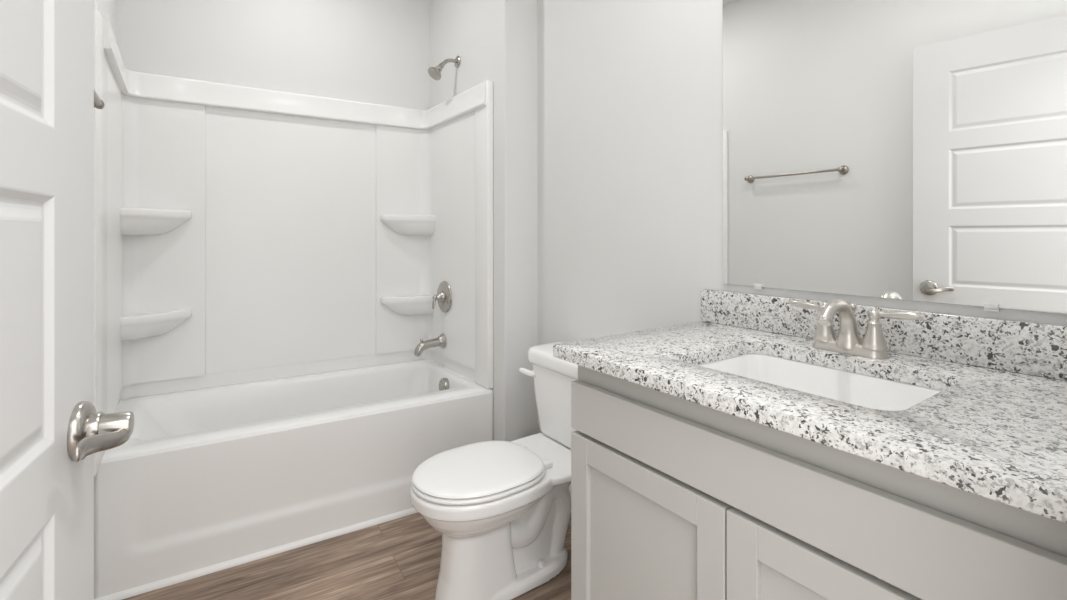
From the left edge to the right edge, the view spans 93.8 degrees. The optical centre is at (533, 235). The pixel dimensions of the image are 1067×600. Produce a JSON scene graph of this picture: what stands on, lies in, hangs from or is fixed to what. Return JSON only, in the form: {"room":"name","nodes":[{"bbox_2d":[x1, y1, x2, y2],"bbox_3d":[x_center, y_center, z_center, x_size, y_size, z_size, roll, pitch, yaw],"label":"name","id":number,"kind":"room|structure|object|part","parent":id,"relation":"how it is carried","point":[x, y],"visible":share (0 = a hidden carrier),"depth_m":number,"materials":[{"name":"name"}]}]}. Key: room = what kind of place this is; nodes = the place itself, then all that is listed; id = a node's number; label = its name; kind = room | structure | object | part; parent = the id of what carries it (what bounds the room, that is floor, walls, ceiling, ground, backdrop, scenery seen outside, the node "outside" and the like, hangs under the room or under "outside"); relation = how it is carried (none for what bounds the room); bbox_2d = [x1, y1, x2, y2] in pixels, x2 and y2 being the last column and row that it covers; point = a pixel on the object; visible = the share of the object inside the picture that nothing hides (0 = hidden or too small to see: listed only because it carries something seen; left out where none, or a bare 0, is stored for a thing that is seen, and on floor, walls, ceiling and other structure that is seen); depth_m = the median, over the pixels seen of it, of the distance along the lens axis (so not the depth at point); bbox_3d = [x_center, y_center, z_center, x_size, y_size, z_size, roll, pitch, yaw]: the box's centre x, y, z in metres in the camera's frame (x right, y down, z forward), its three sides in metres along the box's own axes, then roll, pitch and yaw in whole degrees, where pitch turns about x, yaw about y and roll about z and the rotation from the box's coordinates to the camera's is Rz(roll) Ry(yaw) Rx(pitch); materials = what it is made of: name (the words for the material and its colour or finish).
{"room":"bathroom","nodes":[
{"label":"bathroom","id":0,"kind":"room"},
{"bbox_2d":[95,0,116,41],"bbox_3d":[-1.112,-0.175,1.075,0.120,2.690,3.160,0,0,-35],"label":"wall","id":1,"kind":"structure","parent":0,"point":[109,7],"depth_m":2.00,"materials":[{"name":"paint"}]},
{"bbox_2d":[94,90,104,108],"bbox_3d":[-1.030,-0.354,1.115,0.059,0.049,0.588,0,0,-35],"label":"towel bar","id":2,"kind":"object","parent":1,"relation":"attached to","point":[99,104],"visible":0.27,"depth_m":1.32,"materials":[{"name":"silver metal"}]},
{"bbox_3d":[-1.186,-0.354,1.335,0.059,0.049,0.049,0,0,-35],"label":"post","id":3,"kind":"part","parent":2,"relation":"part of","materials":[{"name":"silver metal"}]},
{"bbox_2d":[94,507,417,599],"bbox_3d":[-0.784,1.159,1.940,1.415,0.020,0.019,0,0,-31],"label":"trim","id":4,"kind":"structure","parent":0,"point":[169,581],"depth_m":1.79,"materials":[{"name":"paint"}]},
{"bbox_2d":[117,0,429,109],"bbox_3d":[-1.241,-0.175,2.582,1.420,2.690,0.120,0,0,-31],"label":"wall","id":5,"kind":"structure","parent":0,"point":[368,51],"depth_m":2.52,"materials":[{"name":"paint"}]},
{"bbox_2d":[94,0,492,475],"bbox_3d":[-0.980,-0.005,2.212,1.407,1.422,0.875,0,0,-35],"label":"shower surround","id":6,"kind":"object","parent":5,"relation":"attached to","point":[237,228],"visible":0.96,"depth_m":2.42,"materials":[{"name":"plastic"}]},
{"bbox_2d":[120,309,191,340],"bbox_3d":[-1.635,0.390,2.169,0.251,0.112,0.163,0,0,-35],"label":"corner shelf","id":7,"kind":"object","parent":6,"relation":"attached to","point":[135,324],"depth_m":2.16,"materials":[{"name":"plastic"}]},
{"bbox_2d":[120,208,191,234],"bbox_3d":[-1.635,-0.057,2.169,0.251,0.112,0.163,0,0,-35],"label":"corner shelf","id":8,"kind":"object","parent":6,"relation":"attached to","point":[133,221],"depth_m":2.15,"materials":[{"name":"plastic"}]},
{"bbox_3d":[-1.000,0.009,2.244,1.455,1.278,0.705,0,0,-31],"label":"wall panel","id":9,"kind":"part","parent":6,"relation":"part of","materials":[{"name":"plastic"}]},
{"bbox_2d":[380,295,433,314],"bbox_3d":[-0.690,0.390,2.755,0.281,0.112,0.116,0,0,-31],"label":"corner shelf","id":10,"kind":"object","parent":6,"relation":"attached to","point":[389,304],"depth_m":2.74,"materials":[{"name":"plastic"}]},
{"bbox_2d":[380,215,434,234],"bbox_3d":[-0.690,-0.057,2.755,0.281,0.112,0.116,0,0,-31],"label":"corner shelf","id":11,"kind":"object","parent":6,"relation":"attached to","point":[389,224],"depth_m":2.74,"materials":[{"name":"plastic"}]},
{"bbox_2d":[414,333,445,356],"bbox_3d":[-0.547,0.580,2.647,0.178,0.104,0.080,0,0,-35],"label":"tub spout","id":12,"kind":"object","parent":6,"relation":"attached to","point":[440,341],"visible":1,"depth_m":2.63,"materials":[{"name":"silver metal"}]},
{"bbox_3d":[-0.547,0.588,2.647,0.178,0.088,0.048,0,0,-35],"label":"spout","id":13,"kind":"part","parent":12,"relation":"part of","materials":[{"name":"silver metal"}]},
{"bbox_2d":[432,281,451,312],"bbox_3d":[-0.504,0.328,2.649,0.077,0.168,0.168,0,0,-35],"label":"shower valve","id":14,"kind":"object","parent":6,"relation":"attached to","point":[444,294],"visible":1,"depth_m":2.63,"materials":[{"name":"silver metal"}]},
{"bbox_3d":[-0.523,0.351,2.632,0.019,0.072,0.031,0,0,16],"label":"lever","id":15,"kind":"part","parent":14,"relation":"part of","materials":[{"name":"silver metal"}]},
{"bbox_2d":[122,512,570,599],"bbox_3d":[0.030,1.195,0.939,1.828,0.050,4.700,0,0,-35],"label":"floor","id":16,"kind":"structure","parent":0,"point":[400,558],"depth_m":1.72,"materials":[{"name":"brown wood"}]},
{"bbox_2d":[94,349,492,598],"bbox_3d":[-0.996,0.909,2.236,1.458,0.522,0.718,0,0,-31],"label":"bathtub","id":17,"kind":"object","parent":16,"relation":"on","point":[212,469],"visible":0.91,"depth_m":1.94,"materials":[{"name":"plastic"}]},
{"bbox_3d":[-0.452,0.767,2.552,0.050,0.079,0.077,0,0,-35],"label":"overflow plate","id":18,"kind":"part","parent":17,"relation":"part of","materials":[{"name":"silver metal"}]},
{"bbox_2d":[410,342,577,599],"bbox_3d":[-0.048,0.812,1.736,0.773,0.730,0.458,0,0,-35],"label":"toilet","id":19,"kind":"object","parent":16,"relation":"on","point":[501,510],"visible":0.84,"depth_m":1.61,"materials":[{"name":"ceramic"}]},
{"bbox_3d":[-0.184,0.761,1.639,0.425,0.017,0.348,0,0,-35],"label":"seat lid","id":20,"kind":"part","parent":19,"relation":"part of","materials":[{"name":"plastic"}]},
{"bbox_3d":[-0.050,0.983,1.734,0.766,0.388,0.359,0,0,-35],"label":"bowl","id":21,"kind":"part","parent":19,"relation":"part of","materials":[{"name":"ceramic"}]},
{"bbox_3d":[-0.022,0.545,1.987,0.075,0.033,0.028,0,0,25],"label":"flush lever","id":22,"kind":"part","parent":19,"relation":"part of","materials":[{"name":"plastic"}]},
{"bbox_3d":[0.178,0.478,1.895,0.220,0.060,0.458,0,0,-35],"label":"tank lid","id":23,"kind":"part","parent":19,"relation":"part of","materials":[{"name":"ceramic"}]},
{"bbox_3d":[0.182,0.647,1.898,0.200,0.283,0.430,0,0,-35],"label":"tank","id":24,"kind":"part","parent":19,"relation":"part of","materials":[{"name":"ceramic"}]},
{"bbox_2d":[571,365,1066,599],"bbox_3d":[0.581,0.736,1.035,0.573,0.868,0.893,0,0,-35],"label":"vanity cabinet","id":25,"kind":"object","parent":16,"relation":"on","point":[673,498],"visible":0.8,"depth_m":0.83,"materials":[{"name":"paint"}]},
{"bbox_3d":[0.224,0.769,1.062,0.021,0.571,0.424,0,0,-35],"label":"door","id":26,"kind":"part","parent":25,"relation":"part of","materials":[{"name":"paint"}]},
{"bbox_2d":[553,321,1066,523],"bbox_3d":[0.560,0.285,1.037,0.606,0.031,0.923,0,0,-35],"label":"countertop","id":27,"kind":"structure","parent":25,"relation":"on","point":[1000,436],"depth_m":0.79,"materials":[{"name":"stone"}]},
{"bbox_2d":[699,354,940,410],"bbox_3d":[0.557,0.373,1.020,0.367,0.142,0.464,0,0,-35],"label":"undermount sink","id":28,"kind":"object","parent":27,"relation":"in","point":[858,389],"visible":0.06,"depth_m":1.14,"materials":[{"name":"ceramic"}]},
{"bbox_2d":[789,299,923,358],"bbox_3d":[0.732,0.207,1.156,0.199,0.126,0.204,0,0,9],"label":"sink faucet","id":29,"kind":"object","parent":27,"relation":"on","point":[848,341],"visible":1,"depth_m":1.12,"materials":[{"name":"silver metal"}]},
{"bbox_3d":[0.675,0.171,1.236,0.019,0.020,0.087,0,0,-35],"label":"handle lever","id":30,"kind":"part","parent":29,"relation":"part of","materials":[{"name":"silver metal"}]},
{"bbox_3d":[0.700,0.207,1.197,0.052,0.090,0.052,0,0,-35],"label":"handle","id":31,"kind":"part","parent":29,"relation":"part of","materials":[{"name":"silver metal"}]},
{"bbox_3d":[0.690,0.201,1.127,0.153,0.116,0.057,0,0,-35],"label":"spout","id":32,"kind":"part","parent":29,"relation":"part of","materials":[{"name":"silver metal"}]},
{"bbox_3d":[0.730,0.258,1.155,0.054,0.023,0.156,0,0,-35],"label":"plate","id":33,"kind":"part","parent":29,"relation":"part of","materials":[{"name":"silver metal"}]},
{"bbox_3d":[0.747,0.204,1.167,0.016,0.092,0.016,0,0,-35],"label":"lift rod","id":34,"kind":"part","parent":29,"relation":"part of","materials":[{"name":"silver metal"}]},
{"bbox_3d":[0.760,0.207,1.112,0.052,0.090,0.052,0,0,-35],"label":"handle","id":35,"kind":"part","parent":29,"relation":"part of","materials":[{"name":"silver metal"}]},
{"bbox_3d":[0.788,0.171,1.076,0.019,0.020,0.087,0,0,-35],"label":"handle lever","id":36,"kind":"part","parent":29,"relation":"part of","materials":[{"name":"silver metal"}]},
{"bbox_3d":[0.478,0.769,0.702,0.021,0.571,0.450,0,0,-35],"label":"door","id":37,"kind":"part","parent":25,"relation":"part of","materials":[{"name":"paint"}]},
{"bbox_2d":[430,0,536,441],"bbox_3d":[-0.354,-0.175,2.806,0.300,2.690,1.207,0,0,-35],"label":"wall","id":38,"kind":"structure","parent":0,"point":[495,41],"depth_m":2.29,"materials":[{"name":"paint"}]},
{"bbox_2d":[428,56,460,79],"bbox_3d":[-0.457,-0.863,2.554,0.172,0.146,0.076,0,0,-35],"label":"shower","id":39,"kind":"object","parent":38,"relation":"attached to","point":[434,72],"visible":1,"depth_m":2.54,"materials":[{"name":"silver metal"}]},
{"bbox_3d":[-0.433,-0.886,2.575,0.111,0.059,0.019,0,0,-35],"label":"shower arm","id":40,"kind":"part","parent":39,"relation":"part of","materials":[{"name":"silver metal"}]},
{"bbox_2d":[537,0,1066,433],"bbox_3d":[0.631,-0.175,1.568,0.120,2.690,1.953,0,0,-35],"label":"wall","id":41,"kind":"structure","parent":0,"point":[630,92],"depth_m":1.84,"materials":[{"name":"paint"}]},
{"bbox_2d":[701,289,1066,380],"bbox_3d":[0.800,0.220,1.205,0.020,0.100,0.919,0,0,-35],"label":"backsplash","id":42,"kind":"structure","parent":41,"relation":"attached to","point":[1029,348],"depth_m":1.08,"materials":[{"name":"grey stone"}]},
{"bbox_2d":[723,0,1066,313],"bbox_3d":[0.813,-0.318,1.194,0.014,0.944,0.812,0,0,-35],"label":"wall mirror","id":43,"kind":"object","parent":41,"relation":"attached to","point":[912,150],"visible":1,"depth_m":1.15,"materials":[{"name":"clear glass"}]},
{"bbox_2d":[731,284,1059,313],"bbox_3d":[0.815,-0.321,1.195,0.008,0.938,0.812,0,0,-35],"label":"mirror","id":44,"kind":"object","parent":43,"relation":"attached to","point":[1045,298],"depth_m":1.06,"materials":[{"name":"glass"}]},
{"bbox_3d":[0.462,-0.175,0.327,1.588,2.690,0.120,0,0,-35],"label":"wall","id":45,"kind":"structure","parent":0,"visible":0},
{"bbox_2d":[0,0,133,599],"bbox_3d":[-0.395,0.141,0.309,0.089,2.034,0.811,0,0,-27],"label":"door","id":46,"kind":"structure","parent":45,"relation":"in","point":[51,428],"depth_m":0.54,"materials":[{"name":"paint"}]},
{"bbox_3d":[-0.553,0.240,0.615,0.013,0.070,0.070,0,0,-27],"label":"handle","id":47,"kind":"part","parent":46,"relation":"part of","materials":[{"name":"silver metal"}]},
{"bbox_3d":[-0.514,0.240,0.595,0.042,0.040,0.111,0,0,-27],"label":"lever","id":48,"kind":"part","parent":46,"relation":"part of","materials":[{"name":"silver metal"}]}
]}

